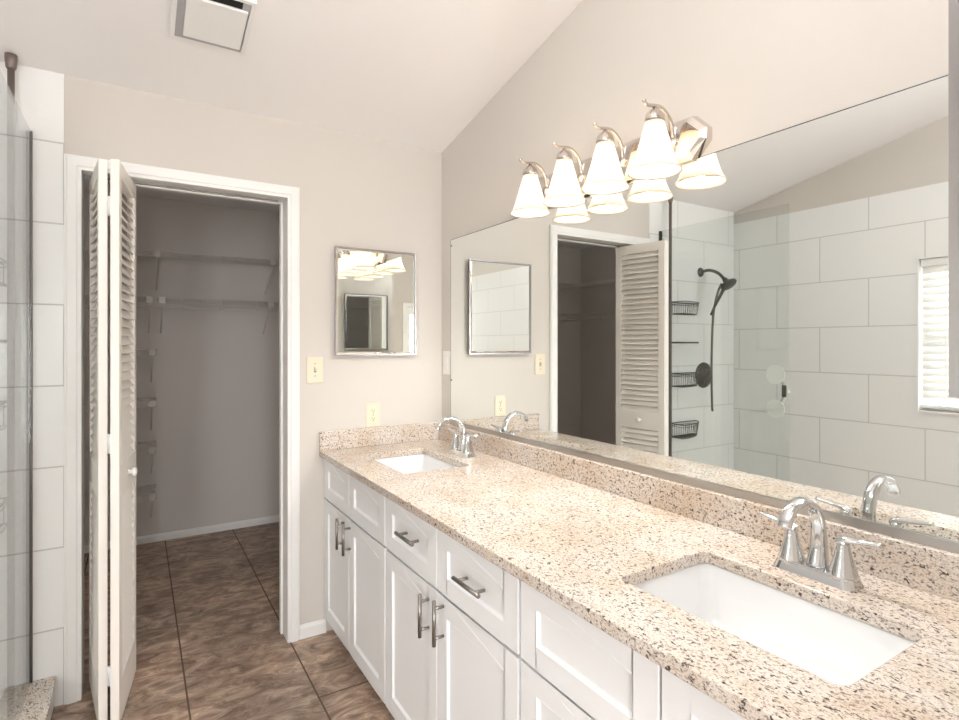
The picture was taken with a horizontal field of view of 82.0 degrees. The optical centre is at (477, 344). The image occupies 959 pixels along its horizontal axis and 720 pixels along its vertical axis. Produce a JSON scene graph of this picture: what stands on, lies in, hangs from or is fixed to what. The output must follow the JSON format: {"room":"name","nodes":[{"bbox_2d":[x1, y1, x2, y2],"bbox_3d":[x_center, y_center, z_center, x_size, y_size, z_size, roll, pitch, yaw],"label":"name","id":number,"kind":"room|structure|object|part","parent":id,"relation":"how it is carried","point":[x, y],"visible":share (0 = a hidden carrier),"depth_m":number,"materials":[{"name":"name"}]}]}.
{"room":"bathroom","nodes":[
{"label":"bathroom","id":0,"kind":"room"},
{"bbox_2d":[84,189,278,544],"bbox_3d":[-2.547,0.180,3.816,2.470,2.440,0.100,0,0,-32],"label":"wall","id":1,"kind":"structure","parent":0,"point":[214,384],"depth_m":4.07,"materials":[{"name":"white paint"}]},
{"bbox_2d":[84,294,152,332],"bbox_3d":[-2.670,-0.197,3.494,1.056,0.235,0.314,0,0,-32],"label":"wire shelf","id":2,"kind":"object","parent":1,"relation":"attached to","point":[149,299],"visible":0.35,"depth_m":3.63,"materials":[{"name":"white metal"}]},
{"bbox_3d":[-2.598,-0.276,3.378,1.053,0.073,0.034,0,0,-32],"label":"hang rail","id":3,"kind":"part","parent":2,"relation":"part of","materials":[{"name":"white metal"}]},
{"bbox_2d":[84,484,156,516],"bbox_3d":[-2.485,1.107,3.609,0.661,0.235,0.314,0,0,-32],"label":"wire shelf","id":4,"kind":"object","parent":1,"relation":"attached to","point":[152,497],"visible":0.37,"depth_m":3.64,"materials":[{"name":"white metal"}]},
{"bbox_2d":[84,397,156,429],"bbox_3d":[-2.485,0.491,3.609,0.661,0.235,0.314,0,0,-32],"label":"wire shelf","id":5,"kind":"object","parent":1,"relation":"attached to","point":[152,403],"visible":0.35,"depth_m":3.64,"materials":[{"name":"white metal"}]},
{"bbox_2d":[84,440,156,472],"bbox_3d":[-2.485,0.795,3.609,0.661,0.235,0.314,0,0,-32],"label":"wire shelf","id":6,"kind":"object","parent":1,"relation":"attached to","point":[152,450],"visible":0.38,"depth_m":3.64,"materials":[{"name":"white metal"}]},
{"bbox_2d":[84,349,156,381],"bbox_3d":[-2.485,0.149,3.609,0.661,0.235,0.314,0,0,-32],"label":"wire shelf","id":7,"kind":"object","parent":1,"relation":"attached to","point":[152,352],"visible":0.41,"depth_m":3.63,"materials":[{"name":"white metal"}]},
{"bbox_2d":[84,515,278,552],"bbox_3d":[-2.518,1.374,3.768,2.270,0.052,0.012,0,0,-32],"label":"baseboard","id":8,"kind":"structure","parent":1,"relation":"attached to","point":[270,519],"depth_m":4.06,"materials":[{"name":"white paint"}]},
{"bbox_2d":[84,245,278,293],"bbox_3d":[-2.305,-0.504,3.719,1.913,0.235,0.314,0,0,-32],"label":"wire shelf","id":9,"kind":"object","parent":1,"relation":"attached to","point":[157,253],"visible":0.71,"depth_m":3.88,"materials":[{"name":"white metal"}]},
{"bbox_2d":[157,297,278,333],"bbox_3d":[-1.844,-0.197,4.004,0.830,0.235,0.314,0,0,-32],"label":"wire shelf","id":10,"kind":"object","parent":1,"relation":"attached to","point":[162,300],"visible":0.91,"depth_m":3.90,"materials":[{"name":"white metal"}]},
{"bbox_3d":[-1.772,-0.276,3.887,0.827,0.073,0.034,0,0,-32],"label":"hang rail","id":11,"kind":"part","parent":10,"relation":"part of","materials":[{"name":"white plastic"}]},
{"bbox_2d":[84,181,278,212],"bbox_3d":[-2.022,-1.090,3.060,2.370,0.100,1.738,0,0,-32],"label":"ceiling","id":12,"kind":"structure","parent":0,"point":[139,191],"depth_m":3.96,"materials":[{"name":"white paint"}]},
{"bbox_2d":[0,61,441,719],"bbox_3d":[-1.350,0.150,2.379,2.839,2.499,0.126,0,0,-32],"label":"wall","id":13,"kind":"structure","parent":0,"point":[356,191],"depth_m":2.49,"materials":[{"name":"grey paint"}]},
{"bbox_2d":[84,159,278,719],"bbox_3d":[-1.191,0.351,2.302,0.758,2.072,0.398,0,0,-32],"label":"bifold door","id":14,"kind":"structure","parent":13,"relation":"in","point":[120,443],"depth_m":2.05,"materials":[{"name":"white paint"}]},
{"bbox_3d":[-1.475,0.357,2.140,0.028,2.058,0.376,0,0,-39],"label":"door","id":15,"kind":"part","parent":14,"relation":"part of","materials":[{"name":"white paint"}]},
{"bbox_3d":[-1.389,0.358,2.169,0.028,2.058,0.381,0,0,-24],"label":"door","id":16,"kind":"part","parent":14,"relation":"part of","materials":[{"name":"white paint"}]},
{"bbox_3d":[-1.361,0.503,2.175,0.032,0.035,0.035,0,0,-32],"label":"knob","id":17,"kind":"part","parent":14,"relation":"part of","materials":[{"name":"white paint"}]},
{"bbox_2d":[64,153,299,704],"bbox_3d":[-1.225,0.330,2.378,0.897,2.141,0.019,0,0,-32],"label":"trim","id":18,"kind":"structure","parent":13,"relation":"attached to","point":[74,165],"depth_m":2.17,"materials":[{"name":"white paint"}]},
{"bbox_2d":[300,618,325,639],"bbox_3d":[-0.791,1.367,2.650,0.125,0.065,0.012,0,0,-32],"label":"baseboard","id":19,"kind":"structure","parent":13,"relation":"attached to","point":[314,628],"depth_m":2.65,"materials":[{"name":"white paint"}]},
{"bbox_2d":[307,356,322,382],"bbox_3d":[-0.780,0.123,2.652,0.078,0.128,0.019,0,0,-32],"label":"light switch","id":20,"kind":"object","parent":13,"relation":"attached to","point":[314,363],"visible":1,"depth_m":2.65,"materials":[{"name":"beige plastic"}]},
{"bbox_2d":[366,403,379,426],"bbox_3d":[-0.533,0.360,2.811,0.074,0.120,0.008,0,0,-32],"label":"outlet","id":21,"kind":"object","parent":13,"relation":"attached to","point":[372,409],"visible":1,"depth_m":2.81,"materials":[{"name":"beige plastic"}]},
{"bbox_2d":[335,246,415,355],"bbox_3d":[-0.517,-0.210,2.806,0.432,0.535,0.034,0,0,-32],"label":"medicine cabinet","id":22,"kind":"object","parent":13,"relation":"attached to","point":[375,290],"visible":1,"depth_m":2.79,"materials":[{"name":"grey metal"}]},
{"bbox_2d":[319,422,438,450],"bbox_3d":[-0.489,0.469,2.830,0.642,0.091,0.020,0,0,-32],"label":"backsplash","id":23,"kind":"structure","parent":13,"relation":"attached to","point":[371,436],"depth_m":2.80,"materials":[{"name":"beige stone"}]},
{"bbox_2d":[51,522,394,719],"bbox_3d":[-1.023,1.450,0.153,4.619,0.100,7.935,0,0,-32],"label":"floor","id":24,"kind":"structure","parent":0,"point":[210,645],"depth_m":2.52,"materials":[{"name":"brown tile"}]},
{"bbox_2d":[0,52,17,701],"bbox_3d":[-1.805,0.169,1.910,0.318,2.461,0.130,0,0,-32],"label":"glass shower panel","id":25,"kind":"object","parent":24,"relation":"on","point":[11,59],"visible":0.97,"depth_m":2.01,"materials":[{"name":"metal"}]},
{"bbox_2d":[0,497,6,533],"bbox_3d":[-1.817,0.612,1.902,0.289,0.101,0.130,0,0,-32],"label":"basket","id":26,"kind":"object","parent":25,"relation":"on","point":[4,501],"depth_m":2.00,"materials":[{"name":"grey metal"}]},
{"bbox_2d":[0,400,6,430],"bbox_3d":[-1.817,0.255,1.902,0.289,0.096,0.130,0,0,-32],"label":"basket","id":27,"kind":"object","parent":25,"relation":"on","point":[5,401],"depth_m":2.02,"materials":[{"name":"grey metal"}]},
{"bbox_2d":[0,257,6,285],"bbox_3d":[-1.817,-0.258,1.902,0.289,0.091,0.130,0,0,-32],"label":"basket","id":28,"kind":"object","parent":25,"relation":"on","point":[5,261],"depth_m":2.01,"materials":[{"name":"grey metal"}]},
{"bbox_2d":[19,675,56,719],"bbox_3d":[-1.101,1.339,1.181,0.102,0.121,2.176,0,0,-32],"label":"shower curb","id":29,"kind":"object","parent":24,"relation":"on","point":[39,702],"visible":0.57,"depth_m":1.99,"materials":[{"name":"beige stone"}]},
{"bbox_2d":[6,100,32,719],"bbox_3d":[-1.456,0.237,1.700,0.018,2.084,0.918,0,0,-32],"label":"glass panel","id":30,"kind":"object","parent":29,"relation":"on","point":[21,664],"visible":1,"depth_m":1.97,"materials":[{"name":"clear glass"}]},
{"bbox_2d":[324,459,387,703],"bbox_3d":[-0.285,0.973,2.510,0.682,0.855,0.774,0,0,-32],"label":"vanity cabinet","id":31,"kind":"object","parent":24,"relation":"on","point":[355,547],"visible":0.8,"depth_m":2.31,"materials":[{"name":"white paint"}]},
{"bbox_3d":[-0.640,1.036,2.529,0.022,0.574,0.365,0,0,-32],"label":"door","id":32,"kind":"part","parent":31,"relation":"part of","materials":[{"name":"white paint"}]},
{"bbox_3d":[-0.603,0.828,2.413,0.038,0.133,0.012,0,0,-32],"label":"handle","id":33,"kind":"part","parent":31,"relation":"part of","materials":[{"name":"silver metal"}]},
{"bbox_3d":[-0.558,0.828,2.339,0.038,0.133,0.012,0,0,-32],"label":"handle","id":34,"kind":"part","parent":31,"relation":"part of","materials":[{"name":"silver metal"}]},
{"bbox_3d":[-0.437,1.036,2.200,0.022,0.574,0.400,0,0,-32],"label":"door","id":35,"kind":"part","parent":31,"relation":"part of","materials":[{"name":"white paint"}]},
{"bbox_2d":[319,422,958,719],"bbox_3d":[0.166,0.483,1.795,0.670,0.120,2.468,0,0,-32],"label":"countertop","id":36,"kind":"structure","parent":31,"relation":"on","point":[580,532],"depth_m":1.30,"materials":[{"name":"beige stone"}]},
{"bbox_2d":[374,454,456,473],"bbox_3d":[-0.279,0.622,2.457,0.355,0.155,0.505,0,0,-32],"label":"sink","id":37,"kind":"object","parent":36,"relation":"in","point":[417,463],"visible":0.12,"depth_m":2.67,"materials":[{"name":"white ceramic"}]},
{"bbox_2d":[435,416,476,457],"bbox_3d":[-0.083,0.422,2.576,0.199,0.182,0.199,0,0,10],"label":"faucet","id":38,"kind":"object","parent":36,"relation":"on","point":[463,447],"visible":1,"depth_m":2.54,"materials":[{"name":"silver metal"}]},
{"bbox_3d":[-0.122,0.415,2.546,0.165,0.168,0.045,0,0,-32],"label":"spout","id":39,"kind":"part","parent":38,"relation":"part of","materials":[{"name":"silver metal"}]},
{"bbox_3d":[-0.119,0.419,2.647,0.023,0.028,0.087,0,0,-32],"label":"lever","id":40,"kind":"part","parent":38,"relation":"part of","materials":[{"name":"silver metal"}]},
{"bbox_3d":[-0.104,0.460,2.622,0.059,0.080,0.059,0,0,-32],"label":"handle","id":41,"kind":"part","parent":38,"relation":"part of","materials":[{"name":"silver metal"}]},
{"bbox_3d":[-0.046,0.460,2.528,0.059,0.080,0.059,0,0,-32],"label":"handle","id":42,"kind":"part","parent":38,"relation":"part of","materials":[{"name":"silver metal"}]},
{"bbox_3d":[-0.030,0.419,2.503,0.023,0.028,0.087,0,0,-32],"label":"lever","id":43,"kind":"part","parent":38,"relation":"part of","materials":[{"name":"silver metal"}]},
{"bbox_2d":[633,563,915,684],"bbox_3d":[0.558,0.622,1.100,0.355,0.155,0.508,0,0,-32],"label":"sink","id":44,"kind":"object","parent":36,"relation":"in","point":[838,648],"visible":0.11,"depth_m":1.21,"materials":[{"name":"white ceramic"}]},
{"bbox_2d":[760,496,883,591],"bbox_3d":[0.747,0.422,1.231,0.199,0.182,0.199,0,0,10],"label":"faucet","id":45,"kind":"object","parent":36,"relation":"on","point":[842,573],"visible":1,"depth_m":1.21,"materials":[{"name":"silver metal"}]},
{"bbox_3d":[0.711,0.419,1.301,0.023,0.028,0.087,0,0,-32],"label":"lever","id":46,"kind":"part","parent":45,"relation":"part of","materials":[{"name":"silver metal"}]},
{"bbox_3d":[0.726,0.460,1.276,0.059,0.080,0.059,0,0,-32],"label":"handle","id":47,"kind":"part","parent":45,"relation":"part of","materials":[{"name":"silver metal"}]},
{"bbox_3d":[0.708,0.415,1.200,0.165,0.168,0.045,0,0,-32],"label":"spout","id":48,"kind":"part","parent":45,"relation":"part of","materials":[{"name":"silver metal"}]},
{"bbox_3d":[0.784,0.460,1.183,0.059,0.080,0.059,0,0,-32],"label":"handle","id":49,"kind":"part","parent":45,"relation":"part of","materials":[{"name":"silver metal"}]},
{"bbox_3d":[0.799,0.419,1.158,0.023,0.028,0.087,0,0,-32],"label":"lever","id":50,"kind":"part","parent":45,"relation":"part of","materials":[{"name":"silver metal"}]},
{"bbox_2d":[386,498,523,719],"bbox_3d":[0.138,0.973,1.825,0.682,0.855,0.832,0,0,-32],"label":"vanity cabinet","id":51,"kind":"object","parent":24,"relation":"on","point":[453,615],"visible":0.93,"depth_m":1.62,"materials":[{"name":"white paint"}]},
{"bbox_3d":[-0.230,0.635,1.808,0.038,0.012,0.133,0,0,-32],"label":"handle","id":52,"kind":"part","parent":51,"relation":"part of","materials":[{"name":"silver metal"}]},
{"bbox_3d":[-0.222,0.647,1.851,0.022,0.190,0.405,0,0,-32],"label":"drawer","id":53,"kind":"part","parent":51,"relation":"part of","materials":[{"name":"white paint"}]},
{"bbox_3d":[-0.222,1.036,1.851,0.022,0.574,0.405,0,0,-32],"label":"door","id":54,"kind":"part","parent":51,"relation":"part of","materials":[{"name":"white paint"}]},
{"bbox_3d":[-0.167,0.837,1.706,0.038,0.133,0.012,0,0,-32],"label":"handle","id":55,"kind":"part","parent":51,"relation":"part of","materials":[{"name":"silver metal"}]},
{"bbox_3d":[-0.117,0.820,1.624,0.038,0.133,0.012,0,0,-32],"label":"handle","id":56,"kind":"part","parent":51,"relation":"part of","materials":[{"name":"silver metal"}]},
{"bbox_3d":[-0.021,0.643,1.469,0.038,0.012,0.133,0,0,-32],"label":"handle","id":57,"kind":"part","parent":51,"relation":"part of","materials":[{"name":"silver metal"}]},
{"bbox_3d":[-0.004,0.647,1.498,0.022,0.190,0.416,0,0,-32],"label":"drawer","id":58,"kind":"part","parent":51,"relation":"part of","materials":[{"name":"white paint"}]},
{"bbox_3d":[-0.004,1.036,1.498,0.022,0.574,0.416,0,0,-32],"label":"door","id":59,"kind":"part","parent":51,"relation":"part of","materials":[{"name":"white paint"}]},
{"bbox_2d":[521,581,661,719],"bbox_3d":[0.482,0.973,1.302,0.644,0.855,0.411,0,0,-32],"label":"vanity cabinet","id":60,"kind":"object","parent":24,"relation":"on","point":[572,669],"visible":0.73,"depth_m":1.15,"materials":[{"name":"white paint"}]},
{"bbox_3d":[0.217,0.892,1.139,0.022,0.288,0.407,0,0,-32],"label":"drawer","id":61,"kind":"part","parent":60,"relation":"part of","materials":[{"name":"white paint"}]},
{"bbox_2d":[662,668,746,719],"bbox_3d":[0.705,0.973,0.940,0.644,0.855,0.436,0,0,-32],"label":"vanity cabinet","id":62,"kind":"object","parent":24,"relation":"on","point":[681,700],"visible":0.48,"depth_m":0.91,"materials":[{"name":"white paint"}]},
{"bbox_2d":[0,0,581,152],"bbox_3d":[-0.493,-1.723,-0.611,4.519,1.349,5.877,0,0,-32],"label":"ceiling","id":63,"kind":"structure","parent":0,"point":[413,73],"depth_m":2.18,"materials":[{"name":"white paint"}]},
{"bbox_2d":[169,0,256,55],"bbox_3d":[-0.941,-1.150,1.954,0.254,0.075,0.270,0,0,-32],"label":"ceiling vent","id":64,"kind":"object","parent":63,"relation":"in","point":[227,24],"visible":1,"depth_m":1.96,"materials":[{"name":"white paint"}]},
{"bbox_2d":[442,0,947,423],"bbox_3d":[0.494,-0.137,1.998,0.100,3.074,2.472,0,0,-32],"label":"wall","id":65,"kind":"structure","parent":0,"point":[749,69],"depth_m":1.70,"materials":[{"name":"grey paint"}]},
{"bbox_2d":[443,351,449,374],"bbox_3d":[-0.168,0.100,2.966,0.010,0.125,0.074,0,0,-32],"label":"light switch","id":66,"kind":"object","parent":65,"relation":"attached to","point":[446,354],"visible":1,"depth_m":2.96,"materials":[{"name":"white plastic"}]},
{"bbox_2d":[510,99,711,217],"bbox_3d":[0.380,-0.614,1.905,0.190,0.209,0.837,0,0,-32],"label":"vanity light","id":67,"kind":"object","parent":65,"relation":"attached to","point":[661,152],"visible":1,"depth_m":1.78,"materials":[{"name":"white glass"}]},
{"bbox_3d":[0.206,-0.585,2.156,0.157,0.151,0.157,0,0,-32],"label":"lamp shade","id":68,"kind":"part","parent":67,"relation":"part of","materials":[{"name":"white glass"}]},
{"bbox_3d":[0.223,-0.656,2.167,0.146,0.124,0.036,0,0,-32],"label":"arm","id":69,"kind":"part","parent":67,"relation":"part of","materials":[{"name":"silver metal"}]},
{"bbox_3d":[0.312,-0.585,1.984,0.157,0.151,0.157,0,0,-32],"label":"lamp shade","id":70,"kind":"part","parent":67,"relation":"part of","materials":[{"name":"white glass"}]},
{"bbox_3d":[0.329,-0.656,1.994,0.146,0.124,0.036,0,0,-32],"label":"arm","id":71,"kind":"part","parent":67,"relation":"part of","materials":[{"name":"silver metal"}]},
{"bbox_3d":[0.419,-0.585,1.811,0.157,0.151,0.157,0,0,-32],"label":"lamp shade","id":72,"kind":"part","parent":67,"relation":"part of","materials":[{"name":"white glass"}]},
{"bbox_3d":[0.436,-0.656,1.822,0.146,0.124,0.036,0,0,-32],"label":"arm","id":73,"kind":"part","parent":67,"relation":"part of","materials":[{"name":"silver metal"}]},
{"bbox_3d":[0.526,-0.585,1.638,0.157,0.151,0.157,0,0,-32],"label":"lamp shade","id":74,"kind":"part","parent":67,"relation":"part of","materials":[{"name":"white glass"}]},
{"bbox_3d":[0.543,-0.656,1.648,0.146,0.124,0.036,0,0,-32],"label":"arm","id":75,"kind":"part","parent":67,"relation":"part of","materials":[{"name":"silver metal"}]},
{"bbox_2d":[439,422,958,601],"bbox_3d":[0.439,0.469,1.964,0.027,0.091,2.468,0,0,-32],"label":"backsplash","id":76,"kind":"structure","parent":65,"relation":"attached to","point":[935,571],"depth_m":1.52,"materials":[{"name":"beige stone"}]},
{"bbox_2d":[450,75,958,553],"bbox_3d":[0.475,-0.065,1.922,0.011,0.975,2.356,0,0,-32],"label":"wall mirror","id":77,"kind":"object","parent":65,"relation":"attached to","point":[764,320],"visible":0.94,"depth_m":1.48,"materials":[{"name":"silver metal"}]},
{"bbox_3d":[0.860,-0.137,0.701,0.839,3.074,0.120,0,0,-32],"label":"wall","id":78,"kind":"structure","parent":0,"visible":0},
{"bbox_2d":[948,0,958,397],"bbox_3d":[0.699,-0.210,0.692,0.432,0.535,0.034,0,0,-32],"label":"medicine cabinet","id":79,"kind":"object","parent":78,"relation":"attached to","point":[953,5],"visible":1,"depth_m":0.59,"materials":[{"name":"grey metal"}]}
]}

